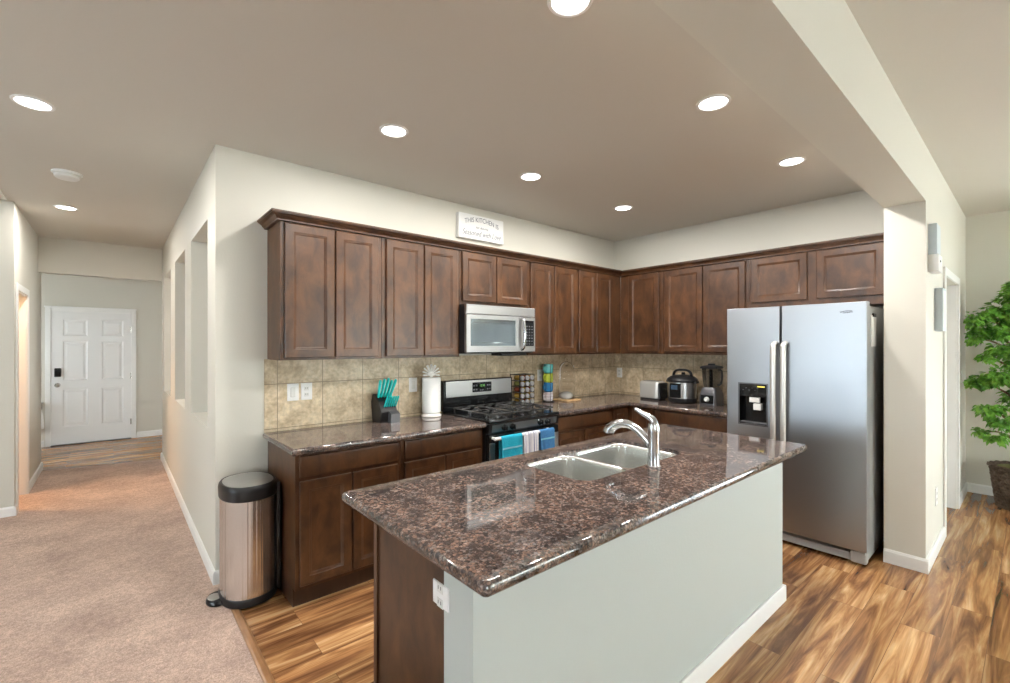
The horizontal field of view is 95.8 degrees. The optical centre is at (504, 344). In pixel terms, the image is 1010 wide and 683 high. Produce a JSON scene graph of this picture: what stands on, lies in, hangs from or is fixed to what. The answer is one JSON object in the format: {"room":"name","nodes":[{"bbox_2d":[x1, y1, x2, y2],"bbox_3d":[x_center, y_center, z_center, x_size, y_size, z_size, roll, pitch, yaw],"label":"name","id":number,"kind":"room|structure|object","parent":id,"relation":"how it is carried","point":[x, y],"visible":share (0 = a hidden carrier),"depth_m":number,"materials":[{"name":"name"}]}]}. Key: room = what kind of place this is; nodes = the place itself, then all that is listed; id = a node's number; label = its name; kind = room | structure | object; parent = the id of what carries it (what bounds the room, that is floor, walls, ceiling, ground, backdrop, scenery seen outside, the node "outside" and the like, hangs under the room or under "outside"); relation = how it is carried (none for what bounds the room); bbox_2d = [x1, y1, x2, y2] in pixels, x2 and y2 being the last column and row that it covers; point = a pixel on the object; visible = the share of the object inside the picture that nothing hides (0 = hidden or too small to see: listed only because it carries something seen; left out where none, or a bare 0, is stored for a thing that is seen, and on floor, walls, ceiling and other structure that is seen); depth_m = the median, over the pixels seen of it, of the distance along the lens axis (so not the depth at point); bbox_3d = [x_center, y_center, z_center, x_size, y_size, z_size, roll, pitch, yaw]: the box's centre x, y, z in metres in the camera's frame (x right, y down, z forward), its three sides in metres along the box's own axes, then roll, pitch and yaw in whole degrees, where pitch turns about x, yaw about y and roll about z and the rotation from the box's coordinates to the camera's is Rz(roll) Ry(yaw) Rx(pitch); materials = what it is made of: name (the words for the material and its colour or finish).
{"room":"kitchen","nodes":[
{"label":"kitchen","id":0,"kind":"room"},
{"bbox_2d":[0,200,40,507],"bbox_3d":[-4.960,0.124,4.686,0.113,2.743,1.967,0,0,-41],"label":"wall","id":1,"kind":"structure","parent":0,"point":[18,239],"depth_m":3.99,"materials":[{"name":"grey paint"}]},
{"bbox_2d":[14,504,17,515],"bbox_3d":[-4.288,1.450,4.001,0.015,0.092,0.082,0,0,-41],"label":"baseboard","id":2,"kind":"structure","parent":1,"relation":"attached to","point":[15,505],"depth_m":3.98,"materials":[{"name":"white wood"}]},
{"bbox_2d":[15,282,29,511],"bbox_3d":[-4.603,0.472,4.280,0.127,2.047,0.754,0,0,-41],"label":"trim","id":3,"kind":"structure","parent":1,"relation":"attached to","point":[22,302],"depth_m":4.52,"materials":[{"name":"white wood"}]},
{"bbox_2d":[30,462,42,490],"bbox_3d":[-5.178,1.450,5.038,0.015,0.092,1.150,0,0,-41],"label":"baseboard","id":4,"kind":"structure","parent":1,"relation":"attached to","point":[35,476],"depth_m":5.01,"materials":[{"name":"white"}]},
{"bbox_2d":[38,236,161,281],"bbox_3d":[-4.957,-1.041,5.643,1.138,0.412,0.120,0,0,-41],"label":"wall header","id":5,"kind":"structure","parent":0,"point":[58,256],"depth_m":5.56,"materials":[{"name":"grey paint"}]},
{"bbox_2d":[41,273,207,446],"bbox_3d":[-5.788,0.124,7.591,5.300,2.743,0.120,0,0,-41],"label":"wall","id":6,"kind":"structure","parent":0,"point":[56,290],"depth_m":7.40,"materials":[{"name":"grey paint"}]},
{"bbox_2d":[44,305,136,446],"bbox_3d":[-6.342,0.460,7.020,1.059,2.072,0.024,0,0,-41],"label":"trim","id":7,"kind":"structure","parent":6,"relation":"attached to","point":[48,309],"depth_m":6.86,"materials":[{"name":"white wood"}]},
{"bbox_2d":[51,311,130,446],"bbox_3d":[-6.332,0.500,7.010,0.921,1.992,0.137,0,0,-41],"label":"door","id":8,"kind":"structure","parent":6,"relation":"in","point":[91,352],"depth_m":7.00,"materials":[{"name":"white wood"}]},
{"bbox_2d":[137,429,161,437],"bbox_3d":[-4.877,1.450,8.284,2.815,0.092,0.015,0,0,-41],"label":"baseboard","id":9,"kind":"structure","parent":6,"relation":"attached to","point":[151,432],"depth_m":7.47,"materials":[{"name":"white"}]},
{"bbox_3d":[-6.759,0.886,6.592,0.125,0.100,0.129,0,0,-41],"label":"wall shelf","id":10,"kind":"object","parent":6,"relation":"attached to","visible":0},
{"bbox_2d":[41,410,43,428],"bbox_3d":[-6.747,1.048,6.610,0.103,0.345,0.070,0,0,-41],"label":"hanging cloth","id":11,"kind":"object","parent":10,"relation":"hanging from","point":[42,418],"visible":0.29,"depth_m":6.62,"materials":[{"name":"white fabric"}]},
{"bbox_2d":[162,144,235,570],"bbox_3d":[-3.091,0.124,4.428,0.113,2.743,4.094,0,0,-41],"label":"wall","id":12,"kind":"structure","parent":0,"point":[199,445],"depth_m":3.40,"materials":[{"name":"grey paint"}]},
{"bbox_2d":[161,452,215,584],"bbox_3d":[-3.139,1.450,4.386,0.015,0.092,4.124,0,0,-41],"label":"baseboard","id":13,"kind":"structure","parent":12,"relation":"attached to","point":[205,557],"depth_m":3.55,"materials":[{"name":"white wood"}]},
{"bbox_2d":[236,149,614,473],"bbox_3d":[-0.187,0.124,4.291,4.116,2.743,0.124,0,0,-41],"label":"wall","id":14,"kind":"structure","parent":0,"point":[263,183],"depth_m":3.33,"materials":[{"name":"grey paint"}]},
{"bbox_2d":[216,570,218,584],"bbox_3d":[-1.684,1.450,2.928,0.294,0.092,0.015,0,0,-41],"label":"baseboard","id":15,"kind":"structure","parent":14,"relation":"attached to","point":[217,571],"depth_m":2.83,"materials":[{"name":"white wood"}]},
{"bbox_2d":[287,383,298,400],"bbox_3d":[-1.449,0.324,3.120,0.074,0.117,0.010,0,0,-41],"label":"light switch","id":16,"kind":"object","parent":14,"relation":"attached to","point":[292,389],"visible":1,"depth_m":3.12,"materials":[{"name":"white plastic"}]},
{"bbox_2d":[301,383,311,399],"bbox_3d":[-1.382,0.324,3.179,0.074,0.117,0.008,0,0,-41],"label":"wall outlet","id":17,"kind":"object","parent":14,"relation":"attached to","point":[306,388],"visible":1,"depth_m":3.18,"materials":[{"name":"white plastic"}]},
{"bbox_2d":[304,386,308,395],"bbox_3d":[-1.381,0.324,3.178,0.032,0.070,0.003,0,0,-41],"label":"receptacle","id":18,"kind":"object","parent":17,"relation":"attached to","point":[306,388],"depth_m":3.18,"materials":[{"name":"white plastic"}]},
{"bbox_2d":[267,221,380,359],"bbox_3d":[-1.220,-0.339,3.121,0.663,0.870,0.324,0,0,-41],"label":"upper cabinet","id":19,"kind":"object","parent":14,"relation":"attached to","point":[324,284],"visible":0.94,"depth_m":2.96,"materials":[{"name":"brown wood"}]},
{"bbox_2d":[257,208,883,275],"bbox_3d":[0.592,-0.788,3.153,3.578,0.052,2.634,0,0,-41],"label":"crown molding","id":20,"kind":"structure","parent":19,"relation":"attached to","point":[271,217],"depth_m":3.61,"materials":[{"name":"brown wood"}]},
{"bbox_2d":[409,378,416,391],"bbox_3d":[-0.749,0.326,3.721,0.072,0.115,0.010,0,0,-41],"label":"light switch","id":21,"kind":"object","parent":14,"relation":"attached to","point":[412,381],"visible":1,"depth_m":3.72,"materials":[{"name":"white plastic"}]},
{"bbox_2d":[381,237,458,357],"bbox_3d":[-0.713,-0.339,3.556,0.668,0.870,0.324,0,0,-41],"label":"upper cabinet","id":22,"kind":"object","parent":14,"relation":"attached to","point":[420,282],"visible":0.87,"depth_m":3.40,"materials":[{"name":"brown wood"}]},
{"bbox_2d":[456,212,502,244],"bbox_3d":[-0.223,-1.056,4.160,0.510,0.217,0.045,0,0,-41],"label":"kitchen sign","id":23,"kind":"object","parent":14,"relation":"attached to","point":[468,226],"visible":1,"depth_m":4.13,"materials":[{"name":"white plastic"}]},
{"bbox_2d":[459,250,527,307],"bbox_3d":[-0.171,-0.551,4.021,0.758,0.445,0.324,0,0,-41],"label":"upper cabinet","id":24,"kind":"object","parent":14,"relation":"attached to","point":[484,279],"visible":0.7,"depth_m":3.86,"materials":[{"name":"brown wood"}]},
{"bbox_2d":[459,304,534,355],"bbox_3d":[-0.124,-0.116,3.967,0.754,0.420,0.448,0,0,-41],"label":"microwave oven","id":25,"kind":"object","parent":24,"relation":"attached to","point":[495,330],"visible":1,"depth_m":3.80,"materials":[{"name":"silver metal"}]},
{"bbox_2d":[537,370,541,380],"bbox_3d":[0.359,0.311,4.673,0.072,0.115,0.008,0,0,-41],"label":"wall outlet","id":26,"kind":"object","parent":14,"relation":"attached to","point":[539,372],"visible":0.92,"depth_m":4.67,"materials":[{"name":"white plastic"}]},
{"bbox_2d":[526,261,575,354],"bbox_3d":[0.373,-0.339,4.488,0.670,0.870,0.324,0,0,-41],"label":"upper cabinet","id":27,"kind":"object","parent":14,"relation":"attached to","point":[551,288],"visible":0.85,"depth_m":4.34,"materials":[{"name":"brown wood"}]},
{"bbox_2d":[576,269,620,353],"bbox_3d":[0.912,-0.339,4.951,0.748,0.870,0.324,0,0,-41],"label":"upper cabinet","id":28,"kind":"object","parent":14,"relation":"attached to","point":[598,295],"visible":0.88,"depth_m":4.80,"materials":[{"name":"brown wood"}]},
{"bbox_2d":[0,0,862,273],"bbox_3d":[-3.089,-1.297,4.069,8.810,0.100,9.000,0,0,-41],"label":"ceiling","id":29,"kind":"structure","parent":0,"point":[600,102],"depth_m":2.45,"materials":[{"name":"grey paint"}]},
{"bbox_2d":[9,94,55,111],"bbox_3d":[-2.433,-1.244,2.353,0.168,0.006,0.168,0,0,-41],"label":"recessed light","id":30,"kind":"object","parent":29,"relation":"in","point":[31,102],"visible":1,"depth_m":2.34,"materials":[{"name":"white plastic"}]},
{"bbox_2d":[53,205,78,210],"bbox_3d":[-3.986,-1.244,4.144,0.168,0.006,0.168,0,0,-41],"label":"recessed light","id":31,"kind":"object","parent":29,"relation":"in","point":[64,207],"visible":1,"depth_m":4.13,"materials":[{"name":"white plastic"}]},
{"bbox_2d":[51,168,82,181],"bbox_3d":[-3.176,-1.224,3.309,0.170,0.047,0.170,0,0,-41],"label":"smoke detector","id":32,"kind":"object","parent":29,"relation":"attached to","point":[63,174],"visible":1,"depth_m":3.27,"materials":[{"name":"white plastic"}]},
{"bbox_2d":[379,124,408,137],"bbox_3d":[-0.648,-1.244,2.659,0.168,0.006,0.168,0,0,-41],"label":"recessed light","id":33,"kind":"object","parent":29,"relation":"in","point":[393,130],"visible":1,"depth_m":2.65,"materials":[{"name":"white plastic"}]},
{"bbox_2d":[519,172,541,180],"bbox_3d":[0.191,-1.244,3.379,0.168,0.006,0.168,0,0,-41],"label":"recessed light","id":34,"kind":"object","parent":29,"relation":"in","point":[529,176],"visible":1,"depth_m":3.37,"materials":[{"name":"white plastic"}]},
{"bbox_2d":[547,0,592,17],"bbox_3d":[0.236,-1.244,1.652,0.168,0.006,0.168,0,0,-41],"label":"recessed light","id":35,"kind":"object","parent":29,"relation":"in","point":[571,7],"visible":1,"depth_m":1.68,"materials":[{"name":"white plastic"}]},
{"bbox_2d":[614,205,632,210],"bbox_3d":[1.076,-1.244,4.151,0.168,0.006,0.168,0,0,-41],"label":"recessed light","id":36,"kind":"object","parent":29,"relation":"in","point":[621,207],"visible":1,"depth_m":4.13,"materials":[{"name":"white plastic"}]},
{"bbox_2d":[696,94,731,111],"bbox_3d":[1.073,-1.244,2.350,0.168,0.006,0.168,0,0,-41],"label":"recessed light","id":37,"kind":"object","parent":29,"relation":"in","point":[708,103],"visible":1,"depth_m":2.34,"materials":[{"name":"white plastic"}]},
{"bbox_2d":[777,156,805,166],"bbox_3d":[1.946,-1.244,3.099,0.168,0.006,0.168,0,0,-41],"label":"recessed light","id":38,"kind":"object","parent":29,"relation":"in","point":[790,161],"visible":1,"depth_m":3.09,"materials":[{"name":"white plastic"}]},
{"bbox_2d":[41,435,1009,682],"bbox_3d":[-0.603,1.546,2.776,10.900,0.100,14.200,0,0,-41],"label":"floor","id":39,"kind":"structure","parent":0,"point":[840,619],"depth_m":2.49,"materials":[{"name":"brown wood"}]},
{"bbox_2d":[0,459,262,682],"bbox_3d":[-2.344,1.491,0.044,4.500,0.010,12.120,0,0,-41],"label":"floor","id":40,"kind":"structure","parent":39,"relation":"on","point":[104,577],"depth_m":2.75,"materials":[{"name":"beige carpet"}]},
{"bbox_2d":[206,471,280,608],"bbox_3d":[-1.562,1.138,2.719,0.368,0.692,0.380,0,0,-41],"label":"trash can","id":41,"kind":"object","parent":39,"relation":"on","point":[249,502],"visible":1,"depth_m":2.60,"materials":[{"name":"silver metal"}]},
{"bbox_2d":[231,609,275,682],"bbox_3d":[0.786,1.489,-0.116,0.047,0.014,7.800,0,0,-41],"label":"trim","id":42,"kind":"structure","parent":39,"relation":"on","point":[263,669],"depth_m":2.23,"materials":[{"name":"brown wood"}]},
{"bbox_2d":[268,441,399,606],"bbox_3d":[-1.121,1.058,2.999,0.653,0.875,0.620,0,0,-41],"label":"base cabinet","id":43,"kind":"object","parent":39,"relation":"on","point":[327,546],"visible":0.61,"depth_m":2.70,"materials":[{"name":"brown wood"}]},
{"bbox_2d":[400,428,481,479],"bbox_3d":[-0.615,1.058,3.433,0.676,0.875,0.620,0,0,-41],"label":"base cabinet","id":44,"kind":"object","parent":39,"relation":"on","point":[420,456],"visible":0.23,"depth_m":3.17,"materials":[{"name":"brown wood"}]},
{"bbox_2d":[263,413,486,455],"bbox_3d":[-0.865,0.598,3.198,1.363,0.041,0.651,0,0,-41],"label":"countertop","id":45,"kind":"structure","parent":44,"relation":"on","point":[304,441],"depth_m":3.00,"materials":[{"name":"brown stone"}]},
{"bbox_2d":[371,393,399,422],"bbox_3d":[-0.902,0.475,3.443,0.130,0.204,0.217,0,0,-41],"label":"knife block","id":46,"kind":"object","parent":45,"relation":"on","point":[381,414],"visible":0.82,"depth_m":3.40,"materials":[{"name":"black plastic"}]},
{"bbox_2d":[377,380,381,397],"bbox_3d":[-0.943,0.356,3.425,0.053,0.189,0.021,0,0,35],"label":"kitchen knife","id":47,"kind":"object","parent":46,"relation":"in","point":[380,381],"visible":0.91,"depth_m":3.42,"materials":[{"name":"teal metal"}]},
{"bbox_2d":[380,379,385,397],"bbox_3d":[-0.923,0.353,3.441,0.060,0.196,0.022,0,0,25],"label":"kitchen knife","id":48,"kind":"object","parent":46,"relation":"in","point":[384,380],"visible":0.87,"depth_m":3.43,"materials":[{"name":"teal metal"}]},
{"bbox_2d":[383,378,389,396],"bbox_3d":[-0.902,0.349,3.458,0.069,0.201,0.023,0,0,22],"label":"kitchen knife","id":49,"kind":"object","parent":46,"relation":"in","point":[388,379],"visible":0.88,"depth_m":3.45,"materials":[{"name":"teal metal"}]},
{"bbox_2d":[386,380,392,396],"bbox_3d":[-0.884,0.357,3.474,0.072,0.184,0.024,0,0,18],"label":"kitchen knife","id":50,"kind":"object","parent":46,"relation":"in","point":[391,381],"visible":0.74,"depth_m":3.46,"materials":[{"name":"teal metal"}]},
{"bbox_2d":[389,379,396,396],"bbox_3d":[-0.863,0.354,3.490,0.082,0.189,0.024,0,0,15],"label":"kitchen knife","id":51,"kind":"object","parent":46,"relation":"in","point":[395,380],"visible":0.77,"depth_m":3.48,"materials":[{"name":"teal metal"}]},
{"bbox_2d":[421,364,440,417],"bbox_3d":[-0.596,0.366,3.692,0.162,0.421,0.162,0,0,-41],"label":"paper towel holder","id":52,"kind":"object","parent":45,"relation":"on","point":[430,372],"visible":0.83,"depth_m":3.68,"materials":[{"name":"white ceramic"}]},
{"bbox_2d":[422,377,440,412],"bbox_3d":[-0.596,0.404,3.692,0.150,0.279,0.150,0,0,-41],"label":"paper towel roll","id":53,"kind":"object","parent":52,"relation":"on","point":[431,387],"visible":0.96,"depth_m":3.63,"materials":[{"name":"white paper"}]},
{"bbox_2d":[441,377,558,461],"bbox_3d":[-0.037,0.890,3.856,0.777,1.172,0.726,0,0,-41],"label":"gas range","id":54,"kind":"object","parent":39,"relation":"on","point":[489,401],"visible":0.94,"depth_m":3.83,"materials":[{"name":"black metal"}]},
{"bbox_2d":[443,404,558,423],"bbox_3d":[-0.029,0.578,3.861,0.759,0.027,0.633,0,0,-41],"label":"cooktop","id":55,"kind":"object","parent":54,"relation":"in","point":[534,415],"depth_m":3.70,"materials":[{"name":"black metal"}]},
{"bbox_2d":[499,433,522,458],"bbox_3d":[0.050,0.810,3.460,0.211,0.260,0.048,0,0,-41],"label":"kitchen towel","id":56,"kind":"object","parent":54,"relation":"hanging from","point":[510,445],"visible":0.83,"depth_m":3.44,"materials":[{"name":"teal fabric"}]},
{"bbox_2d":[522,430,538,453],"bbox_3d":[0.202,0.798,3.590,0.159,0.235,0.048,0,0,-41],"label":"kitchen towel","id":57,"kind":"object","parent":54,"relation":"hanging from","point":[530,438],"visible":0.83,"depth_m":3.58,"materials":[{"name":"fabric"}]},
{"bbox_2d":[539,427,554,449],"bbox_3d":[0.339,0.803,3.708,0.164,0.245,0.048,0,0,-41],"label":"kitchen towel","id":58,"kind":"object","parent":54,"relation":"hanging from","point":[546,436],"visible":0.72,"depth_m":3.69,"materials":[{"name":"blue fabric"}]},
{"bbox_2d":[374,462,785,682],"bbox_3d":[0.529,1.058,2.221,2.284,0.877,0.773,0,0,-41],"label":"kitchen island","id":59,"kind":"object","parent":39,"relation":"on","point":[672,598],"visible":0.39,"depth_m":1.69,"materials":[{"name":"grey paint"}]},
{"bbox_2d":[433,578,448,612],"bbox_3d":[-0.186,0.724,1.319,0.008,0.070,0.080,0,0,-41],"label":"wall outlet","id":60,"kind":"object","parent":59,"relation":"attached to","point":[440,592],"visible":1,"depth_m":1.31,"materials":[{"name":"white plastic"}]},
{"bbox_2d":[437,581,442,609],"bbox_3d":[-0.188,0.724,1.317,0.003,0.070,0.032,0,0,-41],"label":"receptacle","id":61,"kind":"object","parent":60,"relation":"attached to","point":[439,585],"depth_m":1.32,"materials":[{"name":"white plastic"}]},
{"bbox_2d":[342,424,806,596],"bbox_3d":[0.556,0.598,2.221,2.384,0.041,0.922,0,0,-41],"label":"island countertop","id":62,"kind":"structure","parent":59,"relation":"on","point":[494,526],"depth_m":1.69,"materials":[{"name":"brown stone"}]},
{"bbox_2d":[525,443,677,480],"bbox_3d":[0.513,0.699,2.343,0.827,0.214,0.429,0,0,-41],"label":"sink","id":63,"kind":"object","parent":62,"relation":"in","point":[595,463],"visible":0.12,"depth_m":2.42,"materials":[{"name":"silver metal"}]},
{"bbox_2d":[604,407,660,468],"bbox_3d":[0.618,0.440,2.240,0.302,0.274,0.068,0,0,43],"label":"kitchen faucet","id":64,"kind":"object","parent":62,"relation":"on","point":[651,439],"visible":1,"depth_m":2.15,"materials":[{"name":"silver metal"}]},
{"bbox_2d":[555,406,627,445],"bbox_3d":[0.647,1.058,4.516,1.107,0.875,0.620,0,0,-41],"label":"base cabinet","id":65,"kind":"object","parent":39,"relation":"on","point":[574,428],"visible":0.27,"depth_m":4.21,"materials":[{"name":"brown wood"}]},
{"bbox_2d":[628,406,726,432],"bbox_3d":[1.621,1.058,4.678,0.620,0.875,1.639,0,0,-41],"label":"base cabinet","id":66,"kind":"object","parent":39,"relation":"on","point":[697,421],"visible":0.08,"depth_m":4.21,"materials":[{"name":"brown wood"}]},
{"bbox_2d":[531,393,726,417],"bbox_3d":[1.209,0.598,4.320,1.711,0.041,1.648,0,0,-41],"label":"countertop","id":67,"kind":"structure","parent":66,"relation":"on","point":[592,403],"depth_m":4.41,"materials":[{"name":"brown stone"}]},
{"bbox_2d":[510,373,533,404],"bbox_3d":[0.166,0.428,4.398,0.198,0.297,0.138,0,0,-41],"label":"spice rack","id":68,"kind":"object","parent":67,"relation":"on","point":[521,373],"visible":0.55,"depth_m":4.34,"materials":[{"name":"black plastic"}]},
{"bbox_2d":[514,393,524,397],"bbox_3d":[0.136,0.483,4.336,0.045,0.045,0.107,0,0,-41],"label":"spice jar","id":69,"kind":"object","parent":68,"relation":"in","point":[516,395],"visible":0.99,"depth_m":4.32,"materials":[{"name":"brown"}]},
{"bbox_2d":[514,387,524,391],"bbox_3d":[0.136,0.426,4.336,0.045,0.045,0.107,0,0,-41],"label":"spice jar","id":70,"kind":"object","parent":68,"relation":"in","point":[516,389],"visible":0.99,"depth_m":4.32,"materials":[{"name":"brown glass"}]},
{"bbox_2d":[542,364,553,401],"bbox_3d":[0.439,0.387,4.626,0.124,0.381,0.124,0,0,-41],"label":"stand","id":71,"kind":"object","parent":67,"relation":"on","point":[542,364],"visible":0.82,"depth_m":4.63,"materials":[{"name":"black plastic"}]},
{"bbox_2d":[543,392,552,400],"bbox_3d":[0.427,0.523,4.622,0.119,0.092,0.094,0,0,-16],"label":"coffee mug","id":72,"kind":"object","parent":71,"relation":"on","point":[547,396],"visible":0.98,"depth_m":4.58,"materials":[{"name":"ceramic"}]},
{"bbox_2d":[543,382,552,391],"bbox_3d":[0.427,0.429,4.622,0.119,0.092,0.094,0,0,-16],"label":"coffee mug","id":73,"kind":"object","parent":71,"relation":"on","point":[547,387],"visible":0.98,"depth_m":4.58,"materials":[{"name":"blue ceramic"}]},
{"bbox_2d":[543,373,552,382],"bbox_3d":[0.427,0.335,4.622,0.119,0.092,0.094,0,0,-16],"label":"coffee mug","id":74,"kind":"object","parent":71,"relation":"on","point":[546,377],"visible":0.98,"depth_m":4.59,"materials":[{"name":"yellow ceramic"}]},
{"bbox_2d":[543,364,552,372],"bbox_3d":[0.427,0.241,4.622,0.119,0.092,0.094,0,0,-16],"label":"coffee mug","id":75,"kind":"object","parent":74,"relation":"on","point":[546,368],"visible":0.97,"depth_m":4.58,"materials":[{"name":"teal ceramic"}]},
{"bbox_2d":[553,358,580,401],"bbox_3d":[0.643,0.357,4.756,0.216,0.440,0.208,0,0,-41],"label":"glass cloche","id":76,"kind":"object","parent":67,"relation":"on","point":[566,369],"visible":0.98,"depth_m":4.69,"materials":[{"name":"clear glass"}]},
{"bbox_2d":[640,380,667,399],"bbox_3d":[1.585,0.479,4.848,0.170,0.196,0.265,0,0,-41],"label":"toaster","id":77,"kind":"object","parent":67,"relation":"on","point":[649,389],"visible":1,"depth_m":4.78,"materials":[{"name":"silver metal"}]},
{"bbox_2d":[666,369,698,403],"bbox_3d":[1.781,0.408,4.582,0.296,0.339,0.296,0,0,4],"label":"pressure cooker","id":78,"kind":"object","parent":67,"relation":"on","point":[682,388],"visible":1,"depth_m":4.47,"materials":[{"name":"silver metal"}]},
{"bbox_2d":[699,363,723,405],"bbox_3d":[1.981,0.378,4.366,0.214,0.398,0.194,0,0,-41],"label":"blender","id":79,"kind":"object","parent":67,"relation":"on","point":[711,394],"visible":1,"depth_m":4.32,"materials":[{"name":"grey metal"}]},
{"bbox_2d":[702,369,722,387],"bbox_3d":[1.996,0.315,4.370,0.144,0.180,0.180,0,0,-41],"label":"jar","id":80,"kind":"object","parent":79,"relation":"on","point":[712,378],"depth_m":4.33,"materials":[{"name":"clear glass"}]},
{"bbox_2d":[727,301,883,564],"bbox_3d":[2.372,0.593,3.605,0.835,1.767,0.913,0,0,-41],"label":"refrigerator","id":81,"kind":"object","parent":39,"relation":"on","point":[811,375],"visible":0.87,"depth_m":3.27,"materials":[{"name":"grey metal"}]},
{"bbox_2d":[871,313,875,345],"bbox_3d":[2.576,-0.104,3.183,0.145,0.230,0.012,0,0,-41],"label":"pad","id":82,"kind":"object","parent":81,"relation":"attached to","point":[873,316],"visible":1,"depth_m":3.17,"materials":[{"name":"white paper"}]},
{"bbox_2d":[986,460,1009,510],"bbox_3d":[4.694,1.299,4.158,0.426,0.395,0.421,0,0,-41],"label":"basket","id":83,"kind":"object","parent":39,"relation":"on","point":[1000,476],"visible":1,"depth_m":4.17,"materials":[{"name":"wicker"}]},
{"bbox_2d":[997,464,1009,467],"bbox_3d":[4.694,1.135,4.159,0.344,0.062,0.344,0,0,-41],"label":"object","id":84,"kind":"object","parent":83,"relation":"in","point":[1001,465],"visible":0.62,"depth_m":4.21,"materials":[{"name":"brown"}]},
{"bbox_2d":[963,281,1009,447],"bbox_3d":[4.629,0.241,4.096,0.818,1.721,0.505,0,0,27],"label":"potted tree","id":85,"kind":"object","parent":84,"relation":"on","point":[976,335],"visible":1,"depth_m":4.13,"materials":[{"name":"green plant"}]},
{"bbox_2d":[614,190,883,403],"bbox_3d":[2.221,0.124,4.551,0.123,2.743,2.636,0,0,-41],"label":"wall","id":86,"kind":"structure","parent":0,"point":[853,214],"depth_m":4.51,"materials":[{"name":"grey paint"}]},
{"bbox_2d":[617,368,621,377],"bbox_3d":[1.365,0.331,5.447,0.008,0.115,0.072,0,0,-41],"label":"wall outlet","id":87,"kind":"object","parent":86,"relation":"attached to","point":[619,370],"visible":1,"depth_m":5.44,"materials":[{"name":"white plastic"}]},
{"bbox_2d":[621,271,662,353],"bbox_3d":[1.565,-0.339,4.984,0.324,0.870,0.511,0,0,-41],"label":"upper cabinet","id":88,"kind":"object","parent":86,"relation":"attached to","point":[641,294],"visible":0.83,"depth_m":4.87,"materials":[{"name":"brown wood"}]},
{"bbox_2d":[663,259,748,354],"bbox_3d":[2.006,-0.339,4.471,0.324,0.870,0.838,0,0,-41],"label":"upper cabinet","id":89,"kind":"object","parent":86,"relation":"attached to","point":[697,299],"visible":0.81,"depth_m":4.37,"materials":[{"name":"brown wood"}]},
{"bbox_2d":[749,241,883,307],"bbox_3d":[2.597,-0.539,3.781,0.324,0.470,0.974,0,0,-41],"label":"upper cabinet","id":90,"kind":"object","parent":86,"relation":"attached to","point":[853,273],"visible":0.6,"depth_m":3.64,"materials":[{"name":"brown wood"}]},
{"bbox_2d":[884,147,965,571],"bbox_3d":[3.673,0.066,3.909,2.575,2.860,0.230,0,0,-41],"label":"wall","id":91,"kind":"structure","parent":0,"point":[913,351],"depth_m":3.10,"materials":[{"name":"grey paint"}]},
{"bbox_2d":[883,548,928,573],"bbox_3d":[2.690,1.450,3.065,0.015,0.092,0.230,0,0,-41],"label":"baseboard","id":92,"kind":"object","parent":91,"relation":"attached to","point":[915,563],"visible":1,"depth_m":3.06,"materials":[{"name":"white wood"}]},
{"bbox_2d":[928,223,941,273],"bbox_3d":[2.915,-0.649,3.088,0.168,0.322,0.058,0,0,-41],"label":"door chime","id":93,"kind":"object","parent":91,"relation":"attached to","point":[934,230],"visible":1,"depth_m":3.04,"materials":[{"name":"grey plastic"}]},
{"bbox_2d":[935,486,937,505],"bbox_3d":[3.109,1.091,3.288,0.072,0.125,0.008,0,0,-41],"label":"wall outlet","id":94,"kind":"object","parent":91,"relation":"attached to","point":[936,488],"visible":1,"depth_m":3.27,"materials":[{"name":"white plastic"}]},
{"bbox_2d":[934,288,945,330],"bbox_3d":[3.127,-0.251,3.277,0.165,0.306,0.048,0,0,-41],"label":"panel","id":95,"kind":"object","parent":91,"relation":"attached to","point":[939,293],"visible":1,"depth_m":3.23,"materials":[{"name":"grey plastic"}]},
{"bbox_2d":[943,266,959,537],"bbox_3d":[3.717,0.445,3.946,1.030,2.103,0.231,0,0,-41],"label":"trim","id":96,"kind":"structure","parent":91,"relation":"attached to","point":[951,336],"depth_m":4.16,"materials":[{"name":"white wood"}]},
{"bbox_2d":[960,482,967,506],"bbox_3d":[4.450,1.450,4.434,0.710,0.092,0.015,0,0,-41],"label":"baseboard","id":97,"kind":"structure","parent":91,"relation":"attached to","point":[964,490],"depth_m":4.44,"materials":[{"name":"white"}]},
{"bbox_2d":[845,0,1009,216],"bbox_3d":[2.327,-1.359,-0.639,10.900,0.100,5.200,0,0,-41],"label":"ceiling","id":98,"kind":"structure","parent":0,"point":[947,62],"depth_m":2.24,"materials":[{"name":"grey paint"}]},
{"bbox_2d":[652,0,925,207],"bbox_3d":[-0.362,-1.155,0.457,8.045,0.417,0.215,0,0,-41],"label":"beam","id":99,"kind":"structure","parent":98,"relation":"attached to","point":[811,62],"depth_m":1.73,"materials":[{"name":"grey paint"}]},
{"bbox_2d":[966,210,1009,485],"bbox_3d":[6.310,0.066,2.904,0.120,2.860,5.190,0,0,-41],"label":"wall","id":100,"kind":"structure","parent":0,"point":[987,235],"depth_m":4.58,"materials":[{"name":"grey paint"}]},
{"bbox_2d":[967,482,993,495],"bbox_3d":[5.183,1.450,4.114,0.015,0.092,1.455,0,0,-41],"label":"baseboard","id":101,"kind":"structure","parent":100,"relation":"attached to","point":[972,487],"depth_m":4.58,"materials":[{"name":"white"}]},
{"bbox_3d":[-5.627,0.125,2.896,3.230,2.743,0.117,0,0,-41],"label":"wall","id":102,"kind":"structure","parent":0,"visible":0},
{"bbox_2d":[0,506,13,517],"bbox_3d":[-5.541,1.450,2.882,3.343,0.092,0.015,0,0,-41],"label":"baseboard","id":103,"kind":"structure","parent":102,"relation":"attached to","point":[6,511],"depth_m":3.94,"materials":[{"name":"white wood"}]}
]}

